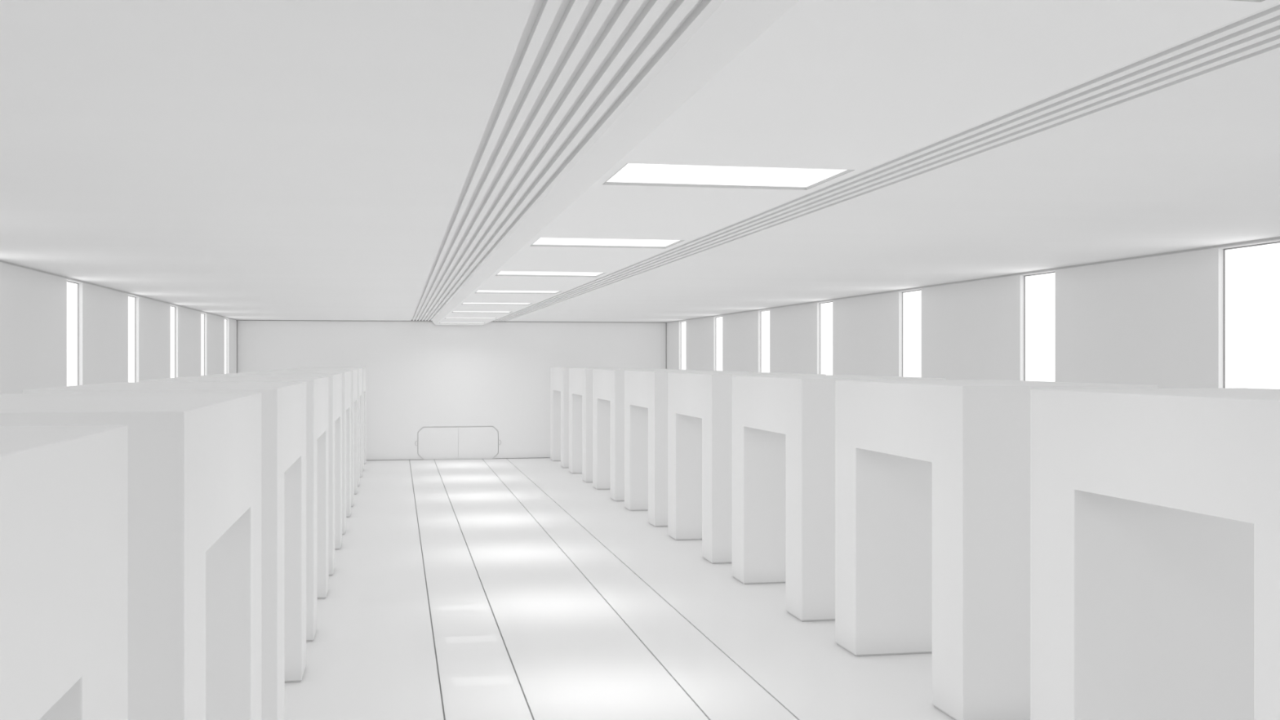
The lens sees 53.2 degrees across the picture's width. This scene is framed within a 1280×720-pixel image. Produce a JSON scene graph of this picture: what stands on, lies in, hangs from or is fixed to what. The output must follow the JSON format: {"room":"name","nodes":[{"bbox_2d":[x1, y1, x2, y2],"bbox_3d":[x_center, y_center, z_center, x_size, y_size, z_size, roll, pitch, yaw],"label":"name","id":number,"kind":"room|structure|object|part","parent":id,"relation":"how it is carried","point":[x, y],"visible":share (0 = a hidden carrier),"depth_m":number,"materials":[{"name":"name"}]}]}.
{"room":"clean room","nodes":[
{"label":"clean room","id":0,"kind":"room"},
{"bbox_2d":[0,260,236,393],"bbox_3d":[-15.012,1.722,31.838,0.250,7.896,79.517,0,0,-11],"label":"wall","id":1,"kind":"structure","parent":0,"point":[33,302],"depth_m":36.90,"materials":[{"name":"white paint"}]},
{"bbox_2d":[66,280,78,386],"bbox_3d":[-15.629,0.340,35.018,0.045,4.990,1.752,0,0,-11],"label":"window","id":2,"kind":"structure","parent":1,"relation":"in","point":[72,287],"depth_m":35.28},
{"bbox_2d":[128,295,135,382],"bbox_3d":[-17.129,0.340,42.876,0.045,4.990,1.752,0,0,-11],"label":"window","id":3,"kind":"structure","parent":1,"relation":"in","point":[131,300],"depth_m":43.23,"materials":[{"name":"white glass"}]},
{"bbox_2d":[170,305,174,377],"bbox_3d":[-18.630,0.340,50.734,0.045,4.990,1.752,0,0,-11],"label":"window","id":4,"kind":"structure","parent":1,"relation":"in","point":[172,308],"depth_m":51.13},
{"bbox_2d":[200,312,204,375],"bbox_3d":[-20.130,0.340,58.593,0.045,4.990,1.752,0,0,-11],"label":"window","id":5,"kind":"structure","parent":1,"relation":"in","point":[202,314],"depth_m":58.87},
{"bbox_2d":[224,318,226,373],"bbox_3d":[-21.630,0.340,66.451,0.045,4.990,1.752,0,0,-11],"label":"window","id":6,"kind":"structure","parent":1,"relation":"in","point":[225,320],"depth_m":67.06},
{"bbox_3d":[-21.633,0.340,66.450,0.020,4.939,1.701,0,0,-11],"label":"pane","id":7,"kind":"part","parent":6,"relation":"part of","materials":[{"name":"white glass"}]},
{"bbox_2d":[235,320,666,460],"bbox_3d":[-10.398,1.722,73.099,24.790,7.916,0.310,0,0,-11],"label":"wall","id":8,"kind":"structure","parent":0,"point":[420,375],"depth_m":72.88,"materials":[{"name":"white paint"}]},
{"bbox_2d":[414,426,501,459],"bbox_3d":[-10.370,4.744,72.956,4.893,1.828,0.080,0,0,-11],"label":"door","id":9,"kind":"structure","parent":8,"relation":"in","point":[433,442],"depth_m":72.95,"materials":[{"name":"white paint"}]},
{"bbox_2d":[284,457,954,719],"bbox_3d":[-2.936,5.795,34.016,24.790,0.250,79.767,0,0,-11],"label":"floor","id":10,"kind":"structure","parent":0,"point":[465,588],"depth_m":27.44,"materials":[{"name":"white tile"}]},
{"bbox_2d":[0,425,127,719],"bbox_3d":[-4.252,3.036,4.715,3.328,5.269,5.868,0,0,-11],"label":"cubicle","id":11,"kind":"object","parent":10,"relation":"on","point":[64,488],"visible":1,"depth_m":6.48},
{"bbox_2d":[0,392,261,719],"bbox_3d":[-5.753,3.036,12.573,3.328,5.269,5.868,0,0,-11],"label":"cubicle","id":12,"kind":"object","parent":10,"relation":"on","point":[194,459],"visible":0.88,"depth_m":10.61,"materials":[{"name":"white"}]},
{"bbox_2d":[22,382,306,719],"bbox_3d":[-7.253,3.036,20.431,3.328,5.269,5.868,0,0,-11],"label":"cubicle","id":13,"kind":"object","parent":10,"relation":"on","point":[283,404],"visible":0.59,"depth_m":18.59,"materials":[{"name":"white"}]},
{"bbox_2d":[138,376,328,641],"bbox_3d":[-8.753,3.036,28.290,3.328,5.269,5.868,0,0,-11],"label":"cubicle","id":14,"kind":"object","parent":10,"relation":"on","point":[317,387],"visible":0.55,"depth_m":27.44,"materials":[{"name":"white"}]},
{"bbox_2d":[200,373,342,575],"bbox_3d":[-10.254,3.036,36.148,3.328,5.269,5.868,0,0,-11],"label":"cubicle","id":15,"kind":"object","parent":10,"relation":"on","point":[335,379],"visible":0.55,"depth_m":36.76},
{"bbox_2d":[238,370,351,534],"bbox_3d":[-11.754,3.036,44.006,3.328,5.269,5.868,0,0,-11],"label":"cubicle","id":16,"kind":"object","parent":10,"relation":"on","point":[346,375],"visible":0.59,"depth_m":43.35,"materials":[{"name":"white"}]},
{"bbox_2d":[267,368,357,506],"bbox_3d":[-13.254,3.036,51.864,3.328,5.269,5.868,0,0,-11],"label":"cubicle","id":17,"kind":"object","parent":10,"relation":"on","point":[353,371],"visible":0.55,"depth_m":50.30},
{"bbox_2d":[281,368,362,486],"bbox_3d":[-14.754,3.036,59.722,3.328,5.269,5.868,0,0,-11],"label":"cubicle","id":18,"kind":"object","parent":10,"relation":"on","point":[359,370],"visible":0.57,"depth_m":59.52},
{"bbox_2d":[298,367,365,471],"bbox_3d":[-16.255,3.036,67.580,3.328,5.269,5.868,0,0,-11],"label":"cubicle","id":19,"kind":"object","parent":10,"relation":"on","point":[363,368],"visible":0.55,"depth_m":66.16,"materials":[{"name":"white"}]},
{"bbox_2d":[550,367,626,468],"bbox_3d":[-2.919,3.036,70.126,3.328,5.269,5.868,0,0,-11],"label":"cubicle","id":20,"kind":"object","parent":10,"relation":"on","point":[559,376],"visible":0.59,"depth_m":69.25,"materials":[{"name":"white"}]},
{"bbox_2d":[568,368,655,482],"bbox_3d":[-1.419,3.036,62.268,3.328,5.269,5.868,0,0,-11],"label":"cubicle","id":21,"kind":"object","parent":10,"relation":"on","point":[580,380],"visible":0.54,"depth_m":60.95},
{"bbox_2d":[592,368,695,501],"bbox_3d":[0.081,3.036,54.410,3.328,5.269,5.868,0,0,-11],"label":"cubicle","id":22,"kind":"object","parent":10,"relation":"on","point":[608,384],"visible":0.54,"depth_m":53.79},
{"bbox_2d":[624,370,749,527],"bbox_3d":[1.582,3.036,46.552,3.328,5.269,5.868,0,0,-11],"label":"cubicle","id":23,"kind":"object","parent":10,"relation":"on","point":[646,392],"visible":0.49,"depth_m":45.73,"materials":[{"name":"white"}]},
{"bbox_2d":[667,372,826,564],"bbox_3d":[3.082,3.036,38.694,3.328,5.269,5.868,0,0,-11],"label":"cubicle","id":24,"kind":"object","parent":10,"relation":"on","point":[700,403],"visible":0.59,"depth_m":36.89,"materials":[{"name":"white"}]},
{"bbox_2d":[731,374,946,622],"bbox_3d":[4.582,3.036,30.836,3.328,5.269,5.868,0,0,-11],"label":"cubicle","id":25,"kind":"object","parent":10,"relation":"on","point":[783,427],"visible":0.6,"depth_m":28.78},
{"bbox_2d":[835,379,1157,719],"bbox_3d":[6.082,3.036,22.977,3.328,5.269,5.868,0,0,-11],"label":"cubicle","id":26,"kind":"object","parent":10,"relation":"on","point":[932,477],"visible":0.73,"depth_m":20.71,"materials":[{"name":"white"}]},
{"bbox_2d":[1030,387,1279,719],"bbox_3d":[7.583,3.036,15.119,3.328,5.269,5.868,0,0,-11],"label":"cubicle","id":27,"kind":"object","parent":10,"relation":"on","point":[1155,513],"visible":1,"depth_m":16.66,"materials":[{"name":"white"}]},
{"bbox_2d":[0,0,1279,322],"bbox_3d":[-2.936,-2.383,34.016,24.790,0.315,79.767,0,0,-11],"label":"ceiling","id":28,"kind":"structure","parent":0,"point":[348,160],"depth_m":14.37,"materials":[{"name":"white paint"}]},
{"bbox_2d":[431,0,1279,324],"bbox_3d":[-2.917,-2.108,33.997,3.024,0.235,79.222,0,0,-11],"label":"ceiling bulkhead","id":29,"kind":"object","parent":28,"relation":"attached to","point":[859,86],"visible":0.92,"depth_m":9.72,"materials":[{"name":"white paint"}]},
{"bbox_2d":[440,322,485,323],"bbox_3d":[-9.590,-2.021,68.951,2.429,0.060,1.616,0,0,-11],"label":"ceiling light","id":30,"kind":"object","parent":29,"relation":"attached to","point":[440,322],"visible":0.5,"depth_m":69.56,"materials":[{"name":"white plastic"}]},
{"bbox_2d":[445,317,495,319],"bbox_3d":[-8.090,-2.021,61.093,2.429,0.060,1.616,0,0,-11],"label":"ceiling light","id":31,"kind":"object","parent":29,"relation":"attached to","point":[446,317],"visible":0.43,"depth_m":61.44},
{"bbox_2d":[445,317,494,318],"bbox_3d":[-8.090,-2.031,61.093,2.405,0.020,1.592,0,0,-11],"label":"diffuser","id":32,"kind":"object","parent":31,"relation":"attached to","point":[446,317],"depth_m":61.44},
{"bbox_3d":[-8.090,-2.021,61.093,2.429,0.060,1.616,0,0,-11],"label":"frame","id":33,"kind":"part","parent":31,"relation":"part of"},
{"bbox_2d":[452,311,511,313],"bbox_3d":[-6.589,-2.021,53.234,2.429,0.060,1.616,0,0,-11],"label":"ceiling light","id":34,"kind":"object","parent":29,"relation":"attached to","point":[453,311],"visible":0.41,"depth_m":53.95,"materials":[{"name":"white plastic"}]},
{"bbox_2d":[453,311,509,312],"bbox_3d":[-6.589,-2.031,53.234,2.405,0.020,1.592,0,0,-11],"label":"diffuser","id":35,"kind":"object","parent":34,"relation":"attached to","point":[453,311],"depth_m":53.94,"materials":[{"name":"white plastic"}]},
{"bbox_3d":[-6.589,-2.021,53.234,2.429,0.060,1.616,0,0,-11],"label":"frame","id":36,"kind":"part","parent":34,"relation":"part of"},
{"bbox_2d":[462,302,533,305],"bbox_3d":[-5.089,-2.021,45.377,2.429,0.060,1.616,0,0,-11],"label":"ceiling light","id":37,"kind":"object","parent":29,"relation":"attached to","point":[496,304],"visible":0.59,"depth_m":46.03,"materials":[{"name":"white plastic"}]},
{"bbox_2d":[462,302,530,304],"bbox_3d":[-5.089,-2.031,45.377,2.405,0.020,1.592,0,0,-11],"label":"diffuser","id":38,"kind":"object","parent":37,"relation":"attached to","point":[463,303],"depth_m":45.61,"materials":[{"name":"white plastic"}]},
{"bbox_2d":[475,290,560,293],"bbox_3d":[-3.589,-2.021,37.518,2.429,0.060,1.616,0,0,-11],"label":"ceiling light","id":39,"kind":"object","parent":29,"relation":"attached to","point":[477,291],"visible":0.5,"depth_m":37.90,"materials":[{"name":"white plastic"}]},
{"bbox_2d":[495,271,605,276],"bbox_3d":[-2.089,-2.021,29.660,2.429,0.060,1.616,0,0,-11],"label":"ceiling light","id":40,"kind":"object","parent":29,"relation":"attached to","point":[501,273],"visible":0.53,"depth_m":30.00,"materials":[{"name":"white plastic"}]},
{"bbox_2d":[529,237,684,248],"bbox_3d":[-0.588,-2.021,21.802,2.429,0.060,1.616,0,0,-11],"label":"ceiling light","id":41,"kind":"object","parent":29,"relation":"attached to","point":[541,242],"visible":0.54,"depth_m":22.05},
{"bbox_2d":[602,163,854,190],"bbox_3d":[0.912,-2.021,13.944,2.429,0.060,1.616,0,0,-11],"label":"ceiling light","id":42,"kind":"object","parent":29,"relation":"attached to","point":[631,174],"visible":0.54,"depth_m":14.10,"materials":[{"name":"white plastic"}]},
{"bbox_2d":[1234,0,1264,1],"bbox_3d":[2.412,-2.021,6.086,2.429,0.060,1.616,0,0,-11],"label":"ceiling light","id":43,"kind":"object","parent":29,"relation":"attached to","point":[1234,0],"visible":1,"depth_m":7.08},
{"bbox_2d":[666,236,1279,388],"bbox_3d":[9.093,1.722,36.440,0.250,7.896,79.517,0,0,-11],"label":"wall","id":44,"kind":"structure","parent":0,"point":[1156,319],"depth_m":32.70,"materials":[{"name":"white paint"}]},
{"bbox_2d":[680,320,685,369],"bbox_3d":[2.494,0.340,71.057,0.045,4.990,1.752,0,0,-11],"label":"window","id":45,"kind":"structure","parent":44,"relation":"in","point":[682,323],"depth_m":71.31,"materials":[{"name":"white glass"}]},
{"bbox_2d":[715,315,722,370],"bbox_3d":[3.995,0.340,63.199,0.045,4.990,1.752,0,0,-11],"label":"window","id":46,"kind":"structure","parent":44,"relation":"in","point":[718,319],"depth_m":63.39,"materials":[{"name":"white glass"}]},
{"bbox_2d":[760,310,769,372],"bbox_3d":[5.495,0.340,55.340,0.045,4.990,1.752,0,0,-11],"label":"window","id":47,"kind":"structure","parent":44,"relation":"in","point":[765,314],"depth_m":55.55,"materials":[{"name":"white glass"}]},
{"bbox_2d":[820,301,832,375],"bbox_3d":[6.995,0.340,47.482,0.045,4.990,1.752,0,0,-11],"label":"window","id":48,"kind":"structure","parent":44,"relation":"in","point":[826,308],"depth_m":47.65,"materials":[{"name":"white glass"}]},
{"bbox_2d":[902,289,921,377],"bbox_3d":[8.495,0.340,39.624,0.045,4.990,1.752,0,0,-11],"label":"window","id":49,"kind":"structure","parent":44,"relation":"in","point":[911,300],"depth_m":39.74,"materials":[{"name":"white glass"}]},
{"bbox_2d":[1024,271,1054,382],"bbox_3d":[9.996,0.340,31.766,0.045,4.990,1.752,0,0,-11],"label":"window","id":50,"kind":"structure","parent":44,"relation":"in","point":[1039,288],"depth_m":31.88,"materials":[{"name":"white glass"}]},
{"bbox_2d":[1223,241,1279,389],"bbox_3d":[11.496,0.340,23.908,0.045,4.990,1.752,0,0,-11],"label":"window","id":51,"kind":"structure","parent":44,"relation":"in","point":[1251,273],"depth_m":23.97,"materials":[{"name":"white glass"}]}
]}

